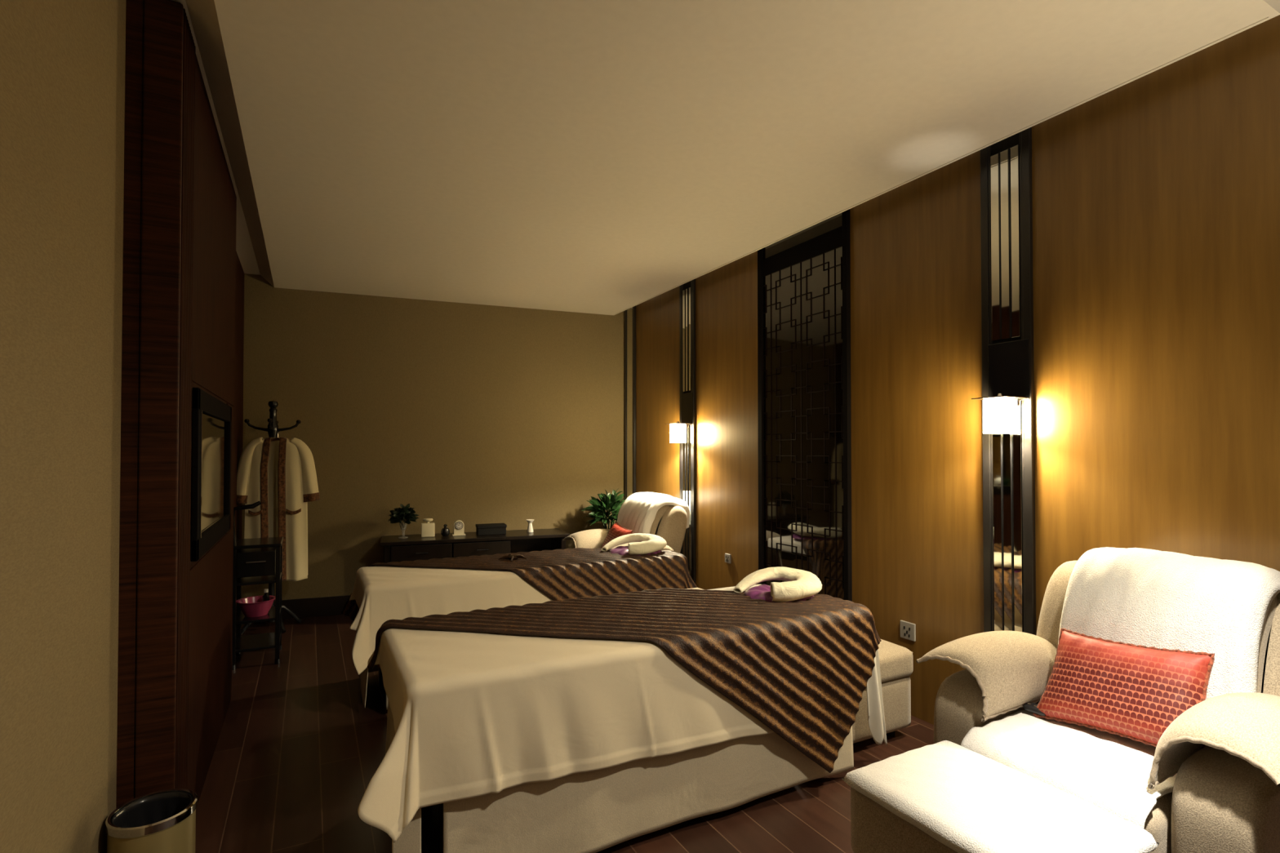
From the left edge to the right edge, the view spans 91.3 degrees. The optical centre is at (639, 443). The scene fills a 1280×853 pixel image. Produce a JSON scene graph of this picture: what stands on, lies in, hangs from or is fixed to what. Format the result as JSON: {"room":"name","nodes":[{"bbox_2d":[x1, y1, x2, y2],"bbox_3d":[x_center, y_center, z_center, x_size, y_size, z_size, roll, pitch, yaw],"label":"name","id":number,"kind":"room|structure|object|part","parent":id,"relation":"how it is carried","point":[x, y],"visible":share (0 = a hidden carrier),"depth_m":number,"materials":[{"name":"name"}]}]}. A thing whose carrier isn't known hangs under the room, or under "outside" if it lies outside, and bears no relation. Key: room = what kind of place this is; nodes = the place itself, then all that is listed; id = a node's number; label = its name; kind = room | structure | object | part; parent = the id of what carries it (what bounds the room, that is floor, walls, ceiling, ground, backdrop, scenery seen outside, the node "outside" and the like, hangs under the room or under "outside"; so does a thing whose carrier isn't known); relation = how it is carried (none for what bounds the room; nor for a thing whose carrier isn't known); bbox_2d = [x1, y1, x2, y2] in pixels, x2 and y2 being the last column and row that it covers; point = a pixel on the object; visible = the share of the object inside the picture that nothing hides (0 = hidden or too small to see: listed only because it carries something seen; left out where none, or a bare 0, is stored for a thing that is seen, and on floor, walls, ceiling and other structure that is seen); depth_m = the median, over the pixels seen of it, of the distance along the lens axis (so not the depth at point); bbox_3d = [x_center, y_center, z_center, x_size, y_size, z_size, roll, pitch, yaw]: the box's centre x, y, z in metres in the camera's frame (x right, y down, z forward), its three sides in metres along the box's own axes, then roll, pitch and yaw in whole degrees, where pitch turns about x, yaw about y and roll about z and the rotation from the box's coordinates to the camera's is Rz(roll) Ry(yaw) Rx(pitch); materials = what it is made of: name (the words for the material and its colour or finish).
{"room":"spa massage room","nodes":[
{"label":"spa massage room","id":0,"kind":"room"},
{"bbox_2d":[0,0,125,852],"bbox_3d":[-0.568,-0.046,-0.102,0.120,2.690,4.350,0,-1,-28],"label":"wall","id":1,"kind":"structure","parent":0,"point":[62,62],"depth_m":1.39,"materials":[{"name":"paper"}]},
{"bbox_2d":[172,0,260,275],"bbox_3d":[-0.095,-1.397,2.233,3.900,0.080,8.200,0,-1,-28],"label":"ceiling","id":2,"kind":"structure","parent":0,"point":[244,248],"depth_m":3.73,"materials":[{"name":"paint"}]},
{"bbox_2d":[233,251,244,611],"bbox_3d":[-2.728,0.015,4.067,0.118,2.690,1.700,0,-1,-28],"label":"wall","id":3,"kind":"structure","parent":0,"point":[239,304],"depth_m":4.51,"materials":[{"name":"brown wood"}]},
{"bbox_2d":[115,0,236,808],"bbox_3d":[-1.905,-0.007,2.587,0.250,2.690,1.685,0,-1,-28],"label":"wall panel","id":4,"kind":"object","parent":3,"relation":"attached to","point":[175,611],"depth_m":1.89,"materials":[{"name":"brown wood"}]},
{"bbox_3d":[-1.468,-0.012,1.875,0.138,2.680,0.017,0,-1,-28],"label":"panel","id":5,"kind":"part","parent":4,"relation":"part of","materials":[{"name":"brown wood"}]},
{"bbox_2d":[190,387,231,561],"bbox_3d":[-1.758,0.111,2.593,0.024,0.595,1.030,0,-1,-28],"label":"framed mirror","id":6,"kind":"object","parent":3,"relation":"attached to","point":[211,418],"visible":1,"depth_m":2.45,"materials":[{"name":"black mirror"}]},
{"bbox_3d":[-1.763,0.111,2.582,0.006,0.445,0.945,0,-1,-28],"label":"glass","id":7,"kind":"part","parent":6,"relation":"part of","materials":[{"name":"grey"}]},
{"bbox_2d":[241,273,624,599],"bbox_3d":[-1.931,0.034,5.310,3.950,2.690,0.608,0,-1,-28],"label":"wall","id":8,"kind":"structure","parent":0,"point":[472,414],"depth_m":5.31,"materials":[{"name":"paint"}]},
{"bbox_2d":[281,595,350,619],"bbox_3d":[-1.765,1.303,5.285,2.720,0.150,0.014,0,-1,-21],"label":"baseboard","id":9,"kind":"structure","parent":8,"relation":"attached to","point":[325,606],"depth_m":4.97,"materials":[{"name":"black wood"}]},
{"bbox_2d":[195,614,933,852],"bbox_3d":[-0.516,1.380,2.026,5.400,0.100,8.500,0,-1,-28],"label":"floor","id":10,"kind":"structure","parent":0,"point":[298,751],"depth_m":2.47,"materials":[{"name":"brown wood"}]},
{"bbox_2d":[105,788,197,852],"bbox_3d":[-1.367,1.172,1.755,0.204,0.304,0.204,0,-1,-28],"label":"waste bin","id":11,"kind":"object","parent":10,"relation":"on","point":[176,833],"visible":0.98,"depth_m":1.70,"materials":[{"name":"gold metal"}]},
{"bbox_2d":[111,791,191,827],"bbox_3d":[-1.367,1.145,1.755,0.178,0.240,0.178,0,-1,-28],"label":"liner","id":12,"kind":"object","parent":11,"relation":"in","point":[158,807],"visible":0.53,"depth_m":1.82,"materials":[{"name":"black plastic"}]},
{"bbox_2d":[231,501,283,670],"bbox_3d":[-2.412,0.854,3.945,0.269,1.010,0.389,0,-1,-28],"label":"trolley","id":13,"kind":"object","parent":10,"relation":"on","point":[255,561],"visible":0.92,"depth_m":3.84,"materials":[{"name":"black paint"}]},
{"bbox_3d":[-2.443,0.991,3.762,0.028,0.730,0.028,0,-1,-28],"label":"leg","id":14,"kind":"part","parent":13,"relation":"part of","materials":[{"name":"black paint"}]},
{"bbox_3d":[-2.593,0.995,4.045,0.028,0.730,0.028,0,-1,-28],"label":"leg","id":15,"kind":"part","parent":13,"relation":"part of","materials":[{"name":"black paint"}]},
{"bbox_3d":[-2.381,0.487,3.770,0.163,0.282,0.073,0,-1,-7],"label":"push handle","id":16,"kind":"part","parent":13,"relation":"part of","materials":[{"name":"black paint"}]},
{"bbox_2d":[235,595,275,617],"bbox_3d":[-2.402,1.022,3.919,0.216,0.098,0.216,0,-1,-28],"label":"basin","id":17,"kind":"object","parent":13,"relation":"on","point":[251,606],"visible":0.95,"depth_m":3.87,"materials":[{"name":"pink plastic"}]},
{"bbox_2d":[262,588,269,612],"bbox_3d":[-2.367,0.992,3.960,0.040,0.145,0.040,0,-1,-28],"label":"lotion bottle","id":18,"kind":"object","parent":17,"relation":"in","point":[265,597],"visible":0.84,"depth_m":3.95,"materials":[{"name":"black paint"}]},
{"bbox_3d":[-2.410,0.733,3.948,0.200,0.150,0.328,0,-1,-28],"label":"drawer","id":19,"kind":"part","parent":13,"relation":"part of","materials":[{"name":"black paint"}]},
{"bbox_3d":[-2.329,0.716,3.795,0.110,0.010,0.019,0,-1,-28],"label":"handle","id":20,"kind":"part","parent":13,"relation":"part of","materials":[{"name":"silver metal"}]},
{"bbox_2d":[235,631,280,653],"bbox_3d":[-2.416,1.251,3.953,0.250,0.016,0.340,0,-1,-28],"label":"shelf","id":21,"kind":"object","parent":13,"relation":"attached to","point":[261,641],"depth_m":3.91,"materials":[{"name":"black paint"}]},
{"bbox_2d":[235,606,281,624],"bbox_3d":[-2.416,1.081,3.956,0.250,0.016,0.340,0,-1,-28],"label":"shelf","id":22,"kind":"object","parent":13,"relation":"attached to","point":[271,615],"depth_m":3.86,"materials":[{"name":"black paint"}]},
{"bbox_2d":[235,571,281,586],"bbox_3d":[-2.416,0.851,3.959,0.250,0.016,0.340,0,-1,-28],"label":"shelf","id":23,"kind":"object","parent":13,"relation":"attached to","point":[266,579],"depth_m":3.86,"materials":[{"name":"black paint"}]},
{"bbox_3d":[-2.240,0.992,3.869,0.028,0.730,0.028,0,-1,-28],"label":"leg","id":24,"kind":"part","parent":13,"relation":"part of","materials":[{"name":"black paint"}]},
{"bbox_3d":[-2.389,0.997,4.152,0.028,0.730,0.028,0,-1,-28],"label":"leg","id":25,"kind":"part","parent":13,"relation":"part of","materials":[{"name":"black paint"}]},
{"bbox_2d":[240,400,302,635],"bbox_3d":[-2.716,0.520,4.623,0.342,1.684,0.342,0,-1,-2],"label":"coat rack","id":26,"kind":"object","parent":10,"relation":"on","point":[273,429],"visible":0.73,"depth_m":4.61,"materials":[{"name":"black paint"}]},
{"bbox_3d":[-2.788,1.275,4.521,0.036,0.171,0.198,-1,-1,38],"label":"leg","id":27,"kind":"part","parent":26,"relation":"part of","materials":[{"name":"black paint"}]},
{"bbox_2d":[270,430,280,441],"bbox_3d":[-2.650,-0.029,4.583,0.350,0.139,0.053,0,-1,-21],"label":"hanger","id":28,"kind":"object","parent":26,"relation":"hanging from","point":[277,437],"visible":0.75,"depth_m":4.56,"materials":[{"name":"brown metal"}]},
{"bbox_3d":[-2.644,-0.003,4.568,0.350,0.088,0.020,0,-1,-21],"label":"arm","id":29,"kind":"part","parent":28,"relation":"part of"},
{"bbox_2d":[236,437,319,581],"bbox_3d":[-2.638,0.474,4.541,0.557,1.045,0.127,0,-1,-21],"label":"robe","id":30,"kind":"object","parent":28,"relation":"hanging from","point":[281,475],"visible":0.91,"depth_m":4.54,"materials":[{"name":"white fabric"}]},
{"bbox_3d":[-2.756,0.468,4.473,0.130,1.015,0.040,0,-1,-10],"label":"panel","id":31,"kind":"part","parent":30,"relation":"part of","materials":[{"name":"white fabric"}]},
{"bbox_3d":[-2.731,0.488,4.444,0.086,0.044,0.007,0,-1,-23],"label":"pocket trim","id":32,"kind":"part","parent":30,"relation":"part of","materials":[{"name":"brown fabric"}]},
{"bbox_3d":[-2.647,0.462,4.570,0.406,1.019,0.034,0,-1,-21],"label":"panel","id":33,"kind":"part","parent":30,"relation":"part of","materials":[{"name":"white fabric"}]},
{"bbox_3d":[-2.507,0.489,4.529,0.096,0.044,0.008,0,-1,-25],"label":"pocket trim","id":34,"kind":"part","parent":30,"relation":"part of","materials":[{"name":"brown fabric"}]},
{"bbox_3d":[-2.503,0.478,4.562,0.149,1.037,0.037,0,-1,-30],"label":"panel","id":35,"kind":"part","parent":30,"relation":"part of","materials":[{"name":"white fabric"}]},
{"bbox_3d":[-2.625,1.276,4.541,0.198,0.171,0.036,-1,-1,38],"label":"leg","id":36,"kind":"part","parent":26,"relation":"part of","materials":[{"name":"black paint"}]},
{"bbox_3d":[-2.646,1.278,4.704,0.036,0.171,0.198,-1,-1,38],"label":"leg","id":37,"kind":"part","parent":26,"relation":"part of","materials":[{"name":"black paint"}]},
{"bbox_2d":[359,665,387,711],"bbox_3d":[-0.665,1.034,3.734,1.832,0.642,0.624,0,-1,-28],"label":"bed","id":38,"kind":"object","parent":10,"relation":"on","point":[363,677],"visible":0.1,"depth_m":3.21,"materials":[{"name":"brown wood"}]},
{"bbox_3d":[-1.445,1.123,3.541,0.060,0.460,0.060,0,-1,-28],"label":"leg","id":39,"kind":"part","parent":38,"relation":"part of","materials":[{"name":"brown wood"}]},
{"bbox_2d":[349,565,552,675],"bbox_3d":[-0.908,0.918,3.553,1.372,0.440,0.709,0,-1,-28],"label":"sheet","id":40,"kind":"object","parent":38,"relation":"on","point":[381,594],"visible":0.39,"depth_m":3.23,"materials":[{"name":"white fabric"}]},
{"bbox_2d":[340,547,697,621],"bbox_3d":[-0.629,1.116,3.764,2.158,0.862,0.682,0,-1,-21],"label":"throw blanket","id":41,"kind":"object","parent":38,"relation":"on","point":[560,575],"visible":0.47,"depth_m":3.66,"materials":[{"name":"brown fabric"}]},
{"bbox_2d":[608,546,662,555],"bbox_3d":[-0.030,0.685,4.047,0.354,0.036,0.333,0,-1,-28],"label":"pillow","id":42,"kind":"object","parent":41,"relation":"on","point":[621,550],"visible":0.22,"depth_m":3.96,"materials":[{"name":"purple fabric"}]},
{"bbox_2d":[601,533,666,555],"bbox_3d":[-0.017,0.646,4.047,0.365,0.102,0.375,1,-1,-44],"label":"rolled towel","id":43,"kind":"object","parent":42,"relation":"on","point":[646,544],"visible":1,"depth_m":4.00,"materials":[{"name":"beige fabric"}]},
{"bbox_2d":[380,519,569,563],"bbox_3d":[-1.354,1.013,5.202,1.480,0.728,0.440,0,-1,-21],"label":"desk","id":44,"kind":"object","parent":10,"relation":"on","point":[415,547],"depth_m":5.03,"materials":[{"name":"brown wood"}]},
{"bbox_3d":[-2.003,1.077,4.966,0.040,0.592,0.390,0,-1,-21],"label":"panel","id":45,"kind":"part","parent":44,"relation":"part of","materials":[{"name":"brown wood"}]},
{"bbox_2d":[398,521,408,538],"bbox_3d":[-1.897,0.691,5.017,0.072,0.125,0.072,0,-1,-28],"label":"glass vase","id":46,"kind":"object","parent":44,"relation":"on","point":[403,526],"visible":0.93,"depth_m":5.00,"materials":[{"name":"white"}]},
{"bbox_2d":[387,503,418,524],"bbox_3d":[-1.894,0.580,5.017,0.223,0.199,0.231,0,-1,1],"label":"bunch","id":47,"kind":"object","parent":46,"relation":"in","point":[398,515],"visible":1,"depth_m":4.97,"materials":[{"name":"green plant"}]},
{"bbox_3d":[-1.758,0.852,5.029,0.450,0.125,0.350,0,-1,-21],"label":"drawer","id":48,"kind":"part","parent":44,"relation":"part of","materials":[{"name":"brown wood"}]},
{"bbox_2d":[421,518,435,537],"bbox_3d":[-1.722,0.680,5.083,0.104,0.150,0.080,0,-1,-21],"label":"jar","id":49,"kind":"object","parent":44,"relation":"on","point":[428,529],"visible":1,"depth_m":5.06,"materials":[{"name":"beige ceramic"}]},
{"bbox_2d":[440,524,449,536],"bbox_3d":[-1.595,0.706,5.131,0.074,0.098,0.074,0,-1,-21],"label":"bottle","id":50,"kind":"object","parent":44,"relation":"on","point":[445,531],"visible":1,"depth_m":5.11,"materials":[{"name":"black ceramic"}]},
{"bbox_2d":[452,520,465,536],"bbox_3d":[-1.496,0.693,5.169,0.104,0.126,0.052,0,-1,-21],"label":"mantel clock","id":51,"kind":"object","parent":44,"relation":"on","point":[459,526],"visible":1,"depth_m":5.15,"materials":[{"name":"beige ceramic"}]},
{"bbox_3d":[-1.328,0.854,5.192,0.450,0.125,0.350,0,-1,-21],"label":"drawer","id":52,"kind":"part","parent":44,"relation":"part of","materials":[{"name":"brown wood"}]},
{"bbox_2d":[475,523,506,535],"bbox_3d":[-1.253,0.717,5.266,0.240,0.080,0.148,0,-1,-21],"label":"storage box","id":53,"kind":"object","parent":44,"relation":"on","point":[487,529],"visible":1,"depth_m":5.20,"materials":[{"name":"black"}]},
{"bbox_3d":[-1.253,0.689,5.266,0.240,0.024,0.148,0,-1,-21],"label":"lid","id":54,"kind":"part","parent":53,"relation":"part of","materials":[{"name":"black"}]},
{"bbox_3d":[-0.943,0.705,5.372,0.072,0.108,0.072,0,-1,-21],"label":"oil burner","id":55,"kind":"part","parent":44,"relation":"part of","materials":[{"name":"white ceramic"}]},
{"bbox_2d":[526,519,533,523],"bbox_3d":[-0.943,0.666,5.373,0.072,0.030,0.072,0,-1,-21],"label":"bowl","id":56,"kind":"object","parent":44,"relation":"on","point":[530,521],"depth_m":5.35,"materials":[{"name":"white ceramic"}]},
{"bbox_3d":[-1.427,1.035,5.393,1.340,0.490,0.020,0,-1,-21],"label":"panel","id":57,"kind":"part","parent":44,"relation":"part of","materials":[{"name":"brown wood"}]},
{"bbox_3d":[-0.712,1.085,5.454,0.040,0.592,0.390,0,-1,-21],"label":"panel","id":58,"kind":"part","parent":44,"relation":"part of","materials":[{"name":"brown wood"}]},
{"bbox_2d":[579,488,626,528],"bbox_3d":[-0.275,0.885,5.484,0.508,0.993,0.535,0,-1,-28],"label":"potted plant","id":59,"kind":"object","parent":10,"relation":"on","point":[598,508],"visible":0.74,"depth_m":5.42,"materials":[{"name":"green plant"}]},
{"bbox_3d":[-0.278,0.686,5.493,0.204,0.293,0.215,0,-1,-28],"label":"stem","id":60,"kind":"part","parent":59,"relation":"part of","materials":[{"name":"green plant"}]},
{"bbox_2d":[385,584,853,852],"bbox_3d":[-0.030,1.016,2.471,1.851,0.642,0.759,0,-1,-28],"label":"bed","id":61,"kind":"object","parent":10,"relation":"on","point":[594,811],"visible":0.21,"depth_m":2.04,"materials":[{"name":"white fabric"}]},
{"bbox_3d":[-0.571,1.098,1.888,0.060,0.460,0.060,0,-1,-28],"label":"leg","id":62,"kind":"part","parent":61,"relation":"part of","materials":[{"name":"brown wood"}]},
{"bbox_2d":[357,587,773,842],"bbox_3d":[-0.227,0.873,2.316,1.545,0.387,0.846,0,-1,-28],"label":"sheet","id":63,"kind":"object","parent":61,"relation":"on","point":[475,714],"visible":0.61,"depth_m":1.94,"materials":[{"name":"white fabric"}]},
{"bbox_2d":[367,587,881,773],"bbox_3d":[-0.018,1.008,2.485,1.905,0.683,0.868,0,-1,-28],"label":"throw blanket","id":64,"kind":"object","parent":61,"relation":"on","point":[803,669],"visible":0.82,"depth_m":2.38,"materials":[{"name":"brown fabric"}]},
{"bbox_2d":[744,584,813,602],"bbox_3d":[0.625,0.667,2.821,0.323,0.035,0.303,0,-1,-28],"label":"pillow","id":65,"kind":"object","parent":64,"relation":"on","point":[762,591],"visible":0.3,"depth_m":2.76,"materials":[{"name":"purple fabric"}]},
{"bbox_2d":[733,566,822,602],"bbox_3d":[0.633,0.627,2.814,0.359,0.105,0.352,0,-1,-28],"label":"rolled towel","id":66,"kind":"object","parent":65,"relation":"on","point":[800,584],"visible":1,"depth_m":2.77,"materials":[{"name":"beige fabric"}]},
{"bbox_2d":[866,649,887,746],"bbox_3d":[0.991,1.054,2.609,0.108,0.431,0.052,0,-1,-28],"label":"sheet","id":67,"kind":"object","parent":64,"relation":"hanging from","point":[876,718],"visible":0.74,"depth_m":2.60,"materials":[{"name":"white fabric"}]},
{"bbox_3d":[-0.011,0.746,2.486,1.805,0.102,0.705,0,-1,-28],"label":"mattress","id":68,"kind":"part","parent":61,"relation":"part of","materials":[{"name":"white fabric"}]},
{"bbox_2d":[562,505,687,553],"bbox_3d":[-0.124,0.895,4.876,0.781,0.955,0.918,0,-1,-28],"label":"armchair","id":69,"kind":"object","parent":10,"relation":"on","point":[669,523],"visible":0.27,"depth_m":4.72,"materials":[{"name":"beige fabric"}]},
{"bbox_3d":[-0.350,0.826,5.137,0.516,0.158,0.248,0,-1,-28],"label":"trim cord","id":70,"kind":"part","parent":69,"relation":"part of","materials":[{"name":"beige fabric"}]},
{"bbox_2d":[617,492,689,533],"bbox_3d":[0.084,0.651,4.939,0.462,0.537,0.524,0,-1,-28],"label":"towel","id":71,"kind":"object","parent":69,"relation":"on","point":[637,513],"visible":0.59,"depth_m":4.79,"materials":[{"name":"white fabric"}]},
{"bbox_2d":[649,505,670,534],"bbox_3d":[0.030,0.696,4.915,0.269,0.557,0.490,0,-1,-28],"label":"cushion","id":72,"kind":"object","parent":69,"relation":"on","point":[661,513],"depth_m":4.70,"materials":[{"name":"beige fabric"}]},
{"bbox_3d":[0.090,0.778,4.991,0.298,0.657,0.670,0,-1,-28],"label":"backrest","id":73,"kind":"part","parent":69,"relation":"part of","materials":[{"name":"beige fabric"}]},
{"bbox_2d":[852,639,913,743],"bbox_3d":[0.959,1.133,2.962,0.440,0.421,0.470,0,-1,-28],"label":"footstool","id":74,"kind":"object","parent":10,"relation":"on","point":[895,661],"visible":0.23,"depth_m":2.80,"materials":[{"name":"beige fabric"}]},
{"bbox_2d":[878,639,913,682],"bbox_3d":[0.959,0.996,2.964,0.440,0.146,0.470,0,-1,-28],"label":"cushion","id":75,"kind":"object","parent":74,"relation":"on","point":[895,661],"depth_m":2.81,"materials":[{"name":"beige fabric"}]},
{"bbox_2d":[850,787,957,852],"bbox_3d":[0.879,1.112,1.585,0.442,0.424,0.540,0,-1,-28],"label":"footstool","id":76,"kind":"object","parent":10,"relation":"on","point":[874,828],"visible":0.17,"depth_m":1.62,"materials":[{"name":"beige fabric"}]},
{"bbox_2d":[841,740,1159,852],"bbox_3d":[0.878,0.905,1.588,0.446,0.057,0.565,0,-1,-28],"label":"towel","id":77,"kind":"object","parent":76,"relation":"on","point":[966,800],"visible":1,"depth_m":1.53,"materials":[{"name":"white fabric"}]},
{"bbox_2d":[916,560,1279,852],"bbox_3d":[1.453,0.851,1.893,0.781,0.955,0.918,0,-1,-28],"label":"armchair","id":78,"kind":"object","parent":10,"relation":"on","point":[1224,797],"visible":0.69,"depth_m":1.55,"materials":[{"name":"beige fabric"}]},
{"bbox_3d":[1.227,0.782,2.153,0.516,0.158,0.248,0,-1,-28],"label":"trim cord","id":79,"kind":"part","parent":78,"relation":"part of","materials":[{"name":"beige fabric"}]},
{"bbox_3d":[1.257,1.038,2.158,0.546,0.535,0.172,0,-1,-28],"label":"arm","id":80,"kind":"part","parent":78,"relation":"part of","materials":[{"name":"beige fabric"}]},
{"bbox_2d":[960,709,1177,829],"bbox_3d":[1.264,0.943,1.791,0.414,0.185,0.478,0,-1,-28],"label":"towel","id":81,"kind":"object","parent":78,"relation":"on","point":[1110,772],"visible":0.6,"depth_m":1.73,"materials":[{"name":"white fabric"}]},
{"bbox_2d":[1022,702,1045,715],"bbox_3d":[1.265,0.843,1.991,0.050,0.020,0.070,0,-1,-28],"label":"remote control","id":82,"kind":"object","parent":81,"relation":"on","point":[1031,707],"visible":0.73,"depth_m":1.99,"materials":[{"name":"black plastic"}]},
{"bbox_2d":[1032,628,1214,748],"bbox_3d":[1.415,0.718,1.844,0.168,0.284,0.424,1,-1,-33],"label":"throw cushion","id":83,"kind":"object","parent":81,"relation":"on","point":[1135,692],"visible":0.92,"depth_m":1.80,"materials":[{"name":"red fabric"}]},
{"bbox_3d":[1.318,0.968,1.820,0.475,0.168,0.476,0,-1,-28],"label":"seat","id":84,"kind":"part","parent":78,"relation":"part of","materials":[{"name":"beige fabric"}]},
{"bbox_3d":[1.667,0.734,2.007,0.298,0.657,0.670,0,-1,-28],"label":"backrest","id":85,"kind":"part","parent":78,"relation":"part of","materials":[{"name":"beige fabric"}]},
{"bbox_2d":[1057,546,1279,699],"bbox_3d":[1.661,0.607,1.956,0.458,0.537,0.524,0,-1,-28],"label":"towel","id":86,"kind":"object","parent":78,"relation":"on","point":[1148,597],"visible":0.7,"depth_m":1.82,"materials":[{"name":"white fabric"}]},
{"bbox_3d":[1.540,0.773,1.561,0.516,0.158,0.248,0,-1,-28],"label":"trim cord","id":87,"kind":"part","parent":78,"relation":"part of","materials":[{"name":"beige fabric"}]},
{"bbox_3d":[1.564,1.030,1.577,0.546,0.535,0.172,0,-1,-28],"label":"arm","id":88,"kind":"part","parent":78,"relation":"part of","materials":[{"name":"beige fabric"}]},
{"bbox_2d":[1257,595,1277,693],"bbox_3d":[1.608,0.652,1.932,0.269,0.557,0.490,0,-1,-28],"label":"cushion","id":89,"kind":"object","parent":78,"relation":"on","point":[1268,643],"depth_m":1.71,"materials":[{"name":"beige fabric"}]},
{"bbox_2d":[185,0,1279,315],"bbox_3d":[-0.531,-1.295,3.366,2.880,0.090,4.944,0,-1,-28],"label":"ceiling panel","id":90,"kind":"object","parent":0,"point":[597,157],"visible":1,"depth_m":2.40,"materials":[{"name":"paint"}]},
{"bbox_2d":[635,14,1279,724],"bbox_3d":[1.589,-0.004,2.792,0.120,2.690,7.450,0,-1,-28],"label":"wall","id":91,"kind":"structure","parent":0,"point":[1156,196],"depth_m":2.47,"materials":[{"name":"brown wood"}]},
{"bbox_2d":[624,305,635,499],"bbox_3d":[-0.091,0.046,5.817,0.021,2.676,0.200,0,-1,-28],"label":"pilaster","id":92,"kind":"object","parent":91,"relation":"attached to","point":[630,313],"visible":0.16,"depth_m":5.81,"materials":[{"name":"black"}]},
{"bbox_2d":[679,279,696,585],"bbox_3d":[0.374,0.033,4.935,0.023,2.676,0.209,0,-1,-28],"label":"decorative wall panel","id":93,"kind":"object","parent":91,"relation":"attached to","point":[687,290],"visible":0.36,"depth_m":4.91,"materials":[{"name":"black"}]},
{"bbox_2d":[664,421,689,442],"bbox_3d":[0.299,-0.093,4.882,0.160,0.166,0.143,0,-1,-28],"label":"wall lamp","id":94,"kind":"object","parent":93,"relation":"attached to","point":[677,430],"visible":1,"depth_m":4.84,"materials":[{"name":"beige fabric"}]},
{"bbox_3d":[0.299,-0.157,4.883,0.160,0.004,0.143,0,-1,-28],"label":"plate","id":95,"kind":"part","parent":94,"relation":"part of","materials":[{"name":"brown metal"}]},
{"bbox_3d":[0.296,-0.080,4.872,0.095,0.140,0.088,0,-1,-28],"label":"lamp shade","id":96,"kind":"part","parent":94,"relation":"part of","materials":[{"name":"beige fabric"}]},
{"bbox_2d":[724,553,731,563],"bbox_3d":[0.626,0.816,4.459,0.014,0.064,0.064,0,-1,-28],"label":"wall socket","id":97,"kind":"object","parent":91,"relation":"attached to","point":[727,557],"visible":1,"depth_m":4.45,"materials":[{"name":"grey plastic"}]},
{"bbox_2d":[757,208,852,601],"bbox_3d":[0.974,0.014,3.796,0.030,2.685,0.778,0,-1,-28],"label":"decorative lattice panel","id":98,"kind":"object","parent":91,"relation":"in","point":[804,401],"depth_m":3.75,"materials":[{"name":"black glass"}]},
{"bbox_2d":[900,620,915,641],"bbox_3d":[1.334,0.931,3.118,0.014,0.086,0.086,0,-1,-28],"label":"wall socket","id":99,"kind":"object","parent":91,"relation":"attached to","point":[908,630],"visible":1,"depth_m":3.11,"materials":[{"name":"grey plastic"}]},
{"bbox_2d":[613,16,1270,315],"bbox_3d":[0.814,-1.246,3.874,0.012,0.014,4.545,0,-1,-28],"label":"trim","id":100,"kind":"structure","parent":91,"relation":"attached to","point":[1264,20],"depth_m":2.51,"materials":[{"name":"paint"}]},
{"bbox_2d":[980,126,1036,635],"bbox_3d":[1.570,-0.001,2.674,0.023,2.676,0.215,0,-1,-28],"label":"decorative wall panel","id":101,"kind":"object","parent":91,"relation":"attached to","point":[1006,165],"visible":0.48,"depth_m":2.67,"materials":[{"name":"black wood"}]},
{"bbox_2d":[971,393,1027,434],"bbox_3d":[1.500,-0.126,2.611,0.160,0.166,0.143,0,-1,-28],"label":"wall lamp","id":102,"kind":"object","parent":101,"relation":"attached to","point":[999,411],"visible":1,"depth_m":2.57,"materials":[{"name":"beige"}]},
{"bbox_3d":[1.500,-0.190,2.612,0.160,0.004,0.143,0,-1,-28],"label":"plate","id":103,"kind":"part","parent":102,"relation":"part of","materials":[{"name":"brown metal"}]},
{"bbox_3d":[1.496,-0.114,2.601,0.095,0.140,0.088,0,-1,-28],"label":"lamp shade","id":104,"kind":"part","parent":102,"relation":"part of","materials":[{"name":"beige fabric"}]},
{"bbox_3d":[-0.314,0.985,4.774,0.413,0.180,0.478,0,-1,-28],"label":"towel","id":105,"kind":"object","parent":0,"visible":0},
{"bbox_2d":[601,522,633,548],"bbox_3d":[-0.182,0.761,4.825,0.158,0.278,0.443,0,-1,-20],"label":"throw cushion","id":106,"kind":"object","parent":105,"relation":"on","point":[616,531],"visible":0.38,"depth_m":4.82,"materials":[{"name":"red fabric"}]}
]}

